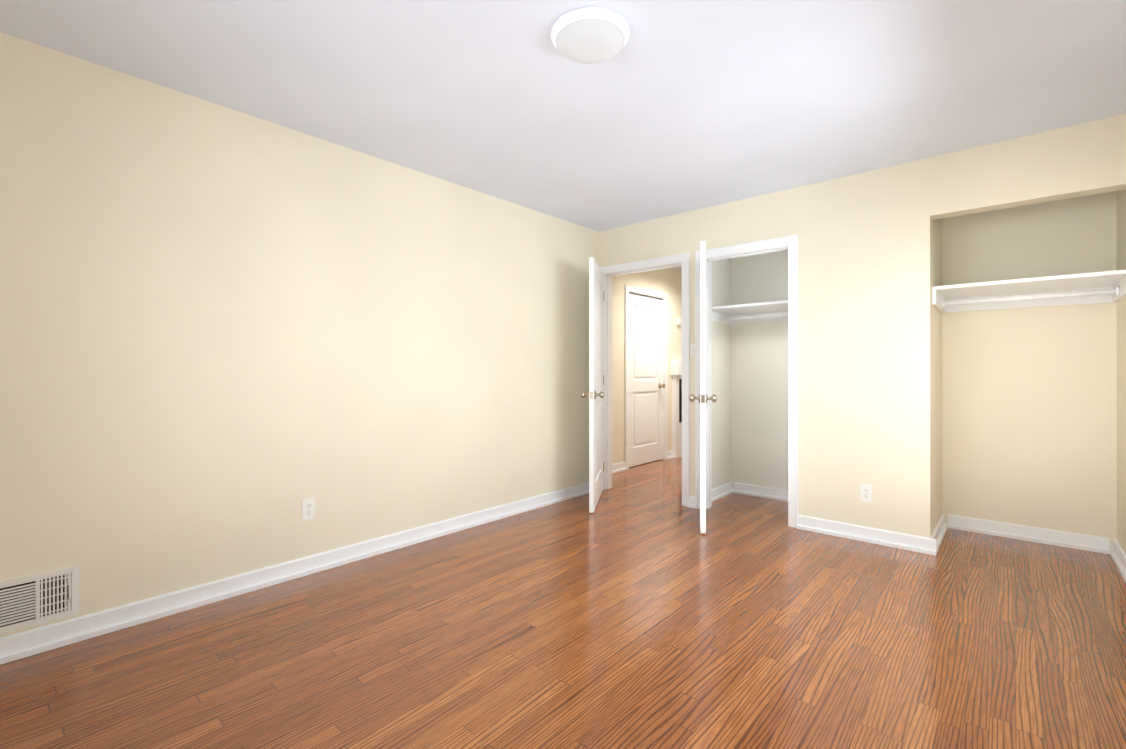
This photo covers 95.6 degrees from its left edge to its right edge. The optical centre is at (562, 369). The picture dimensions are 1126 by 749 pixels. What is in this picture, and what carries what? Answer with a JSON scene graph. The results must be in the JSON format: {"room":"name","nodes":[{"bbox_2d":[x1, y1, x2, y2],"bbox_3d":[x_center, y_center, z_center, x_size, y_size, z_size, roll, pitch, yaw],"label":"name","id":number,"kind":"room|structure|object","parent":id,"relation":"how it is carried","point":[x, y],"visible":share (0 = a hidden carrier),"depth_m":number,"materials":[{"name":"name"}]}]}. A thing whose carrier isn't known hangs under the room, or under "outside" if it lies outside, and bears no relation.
{"room":"empty bedroom","nodes":[
{"label":"empty bedroom","id":0,"kind":"room"},
{"bbox_2d":[0,457,1125,748],"bbox_3d":[1.636,1.171,4.036,4.070,0.100,9.640,0,0,41],"label":"floor","id":1,"kind":"structure","parent":0,"point":[636,609],"depth_m":2.03,"materials":[{"name":"brown wood"}]},
{"bbox_2d":[0,32,1125,636],"bbox_3d":[1.651,-0.084,4.025,4.030,2.410,9.640,0,0,41],"label":"wall","id":2,"kind":"structure","parent":0,"point":[230,340],"depth_m":3.04,"materials":[{"name":"beige paint"}]},
{"bbox_2d":[0,565,78,634],"bbox_3d":[-2.128,0.912,1.968,0.016,0.200,0.380,0,0,41],"label":"air vent","id":3,"kind":"object","parent":2,"relation":"in","point":[36,599],"visible":1,"depth_m":2.02,"materials":[{"name":"white metal"}]},
{"bbox_2d":[0,482,588,663],"bbox_3d":[-1.104,1.074,3.118,0.032,0.091,4.400,0,0,41],"label":"baseboard","id":4,"kind":"structure","parent":2,"relation":"attached to","point":[20,645],"depth_m":2.53,"materials":[{"name":"white wood"}]},
{"bbox_2d":[302,498,314,520],"bbox_3d":[-1.397,0.769,2.804,0.010,0.114,0.070,0,0,41],"label":"electrical outlet","id":5,"kind":"object","parent":2,"relation":"attached to","point":[308,509],"visible":1,"depth_m":2.80,"materials":[{"name":"white plastic"}]},
{"bbox_2d":[581,257,603,512],"bbox_3d":[0.305,0.123,4.333,0.474,1.980,0.695,0,0,41],"label":"hall door","id":6,"kind":"structure","parent":2,"relation":"in","point":[595,394],"depth_m":4.12,"materials":[{"name":"white wood"}]},
{"bbox_2d":[612,462,626,473],"bbox_3d":[0.435,1.078,5.394,0.032,0.091,0.810,0,0,41],"label":"baseboard","id":7,"kind":"structure","parent":2,"relation":"attached to","point":[618,467],"depth_m":5.59,"materials":[{"name":"white wood"}]},
{"bbox_2d":[599,253,689,506],"bbox_3d":[0.728,0.087,4.518,0.928,2.070,0.164,0,0,41],"label":"door frame","id":8,"kind":"structure","parent":2,"relation":"attached to","point":[683,260],"depth_m":4.76,"materials":[{"name":"white wood"}]},
{"bbox_2d":[629,293,665,466],"bbox_3d":[0.967,0.126,6.074,0.183,1.980,0.786,0,0,41],"label":"hall door","id":9,"kind":"structure","parent":2,"relation":"in","point":[646,385],"depth_m":6.07,"materials":[{"name":"white wood"}]},
{"bbox_2d":[668,450,673,458],"bbox_3d":[2.352,1.081,7.571,0.032,0.091,3.150,0,0,41],"label":"baseboard","id":10,"kind":"structure","parent":2,"relation":"attached to","point":[670,453],"depth_m":6.45,"materials":[{"name":"white wood"}]},
{"bbox_2d":[671,360,681,457],"bbox_3d":[1.728,0.505,6.809,0.100,1.240,0.980,0,0,41],"label":"mantel surround","id":11,"kind":"object","parent":2,"relation":"attached to","point":[676,369],"visible":0.38,"depth_m":6.48,"materials":[{"name":"white wood"}]},
{"bbox_2d":[676,318,681,324],"bbox_3d":[1.510,-0.615,6.616,0.033,0.080,0.100,0,0,41],"label":"thermostat","id":12,"kind":"object","parent":2,"relation":"attached to","point":[678,321],"visible":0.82,"depth_m":6.59,"materials":[{"name":"white plastic"}]},
{"bbox_2d":[688,496,694,505],"bbox_3d":[2.671,1.079,6.136,0.032,0.091,4.880,0,0,41],"label":"baseboard","id":13,"kind":"structure","parent":2,"relation":"attached to","point":[691,498],"depth_m":4.14,"materials":[{"name":"white wood"}]},
{"bbox_2d":[690,344,694,357],"bbox_3d":[1.059,-0.149,4.137,0.060,0.114,0.014,0,0,41],"label":"switch plate","id":14,"kind":"object","parent":2,"relation":"attached to","point":[692,350],"visible":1,"depth_m":4.15,"materials":[{"name":"white plastic"}]},
{"bbox_2d":[689,241,716,533],"bbox_3d":[1.046,0.122,3.751,0.359,1.980,0.588,0,0,41],"label":"closet door","id":15,"kind":"structure","parent":2,"relation":"in","point":[702,398],"depth_m":3.46,"materials":[{"name":"white wood"}]},
{"bbox_2d":[712,482,735,501],"bbox_3d":[1.339,1.076,4.424,0.032,0.091,0.550,0,0,41],"label":"baseboard","id":16,"kind":"structure","parent":2,"relation":"attached to","point":[726,489],"depth_m":4.51,"materials":[{"name":"white wood"}]},
{"bbox_2d":[695,235,798,527],"bbox_3d":[1.413,0.086,3.914,0.780,2.070,0.164,0,0,41],"label":"door frame","id":17,"kind":"structure","parent":2,"relation":"attached to","point":[788,243],"depth_m":3.76,"materials":[{"name":"white wood"}]},
{"bbox_2d":[736,482,787,501],"bbox_3d":[1.843,1.076,4.392,0.830,0.091,0.032,0,0,41],"label":"baseboard","id":18,"kind":"structure","parent":2,"relation":"attached to","point":[741,488],"depth_m":4.47,"materials":[{"name":"white wood"}]},
{"bbox_2d":[860,484,872,502],"bbox_3d":[1.978,0.810,3.329,0.070,0.114,0.010,0,0,41],"label":"electrical outlet","id":19,"kind":"object","parent":2,"relation":"attached to","point":[866,492],"visible":1,"depth_m":3.32,"materials":[{"name":"white plastic"}]},
{"bbox_2d":[797,515,939,555],"bbox_3d":[1.953,1.074,3.336,0.792,0.091,0.032,0,0,41],"label":"baseboard","id":20,"kind":"structure","parent":2,"relation":"attached to","point":[931,546],"depth_m":3.30,"materials":[{"name":"white wood"}]},
{"bbox_2d":[932,513,951,544],"bbox_3d":[2.473,1.074,3.352,0.032,0.091,0.660,0,0,41],"label":"baseboard","id":21,"kind":"structure","parent":2,"relation":"attached to","point":[941,527],"depth_m":3.47,"materials":[{"name":"white wood"}]},
{"bbox_2d":[952,515,1103,552],"bbox_3d":[3.006,1.074,3.368,0.810,0.091,0.032,0,0,41],"label":"baseboard","id":22,"kind":"structure","parent":2,"relation":"attached to","point":[1002,529],"depth_m":3.33,"materials":[{"name":"white wood"}]},
{"bbox_2d":[932,270,1125,312],"bbox_3d":[2.826,-0.461,3.136,0.848,0.110,0.619,0,0,41],"label":"closet shelf","id":23,"kind":"object","parent":2,"relation":"attached to","point":[1074,282],"visible":0.77,"depth_m":3.14,"materials":[{"name":"white wood"}]},
{"bbox_2d":[941,286,1119,306],"bbox_3d":[2.833,-0.441,3.144,0.806,0.054,0.054,0,0,41],"label":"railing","id":24,"kind":"object","parent":23,"relation":"attached to","point":[1116,291],"visible":1,"depth_m":3.10,"materials":[{"name":"white metal"}]},
{"bbox_2d":[1104,537,1125,583],"bbox_3d":[1.646,1.071,1.175,0.032,0.091,5.120,0,0,41],"label":"baseboard","id":25,"kind":"structure","parent":2,"relation":"attached to","point":[1118,555],"depth_m":2.94,"materials":[{"name":"white wood"}]},
{"bbox_2d":[0,0,1125,270],"bbox_3d":[1.636,-1.339,4.040,4.070,0.100,9.640,0,0,41],"label":"ceiling","id":26,"kind":"structure","parent":0,"point":[676,106],"depth_m":2.28,"materials":[{"name":"paint"}]},
{"bbox_2d":[550,7,629,63],"bbox_3d":[0.104,-1.260,1.969,0.306,0.064,0.306,0,0,41],"label":"flush ceiling light","id":27,"kind":"object","parent":26,"relation":"attached to","point":[588,35],"visible":1,"depth_m":1.90,"materials":[{"name":"white glass"}]},
{"bbox_2d":[712,250,787,489],"bbox_3d":[1.714,-0.084,4.210,0.980,2.410,0.720,0,0,41],"label":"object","id":28,"kind":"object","parent":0,"point":[750,405],"visible":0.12,"depth_m":4.51,"materials":[{"name":"white paint"}]},
{"bbox_2d":[712,300,787,324],"bbox_3d":[1.665,-0.459,4.193,0.828,0.110,0.569,0,0,41],"label":"closet shelf","id":29,"kind":"object","parent":28,"relation":"attached to","point":[755,308],"depth_m":4.36,"materials":[{"name":"white wood"}]},
{"bbox_2d":[718,312,787,321],"bbox_3d":[1.655,-0.439,4.182,0.786,0.054,0.054,0,0,41],"label":"closet rod","id":30,"kind":"object","parent":28,"relation":"attached to","point":[720,318],"depth_m":4.23,"materials":[{"name":"white metal"}]}
]}

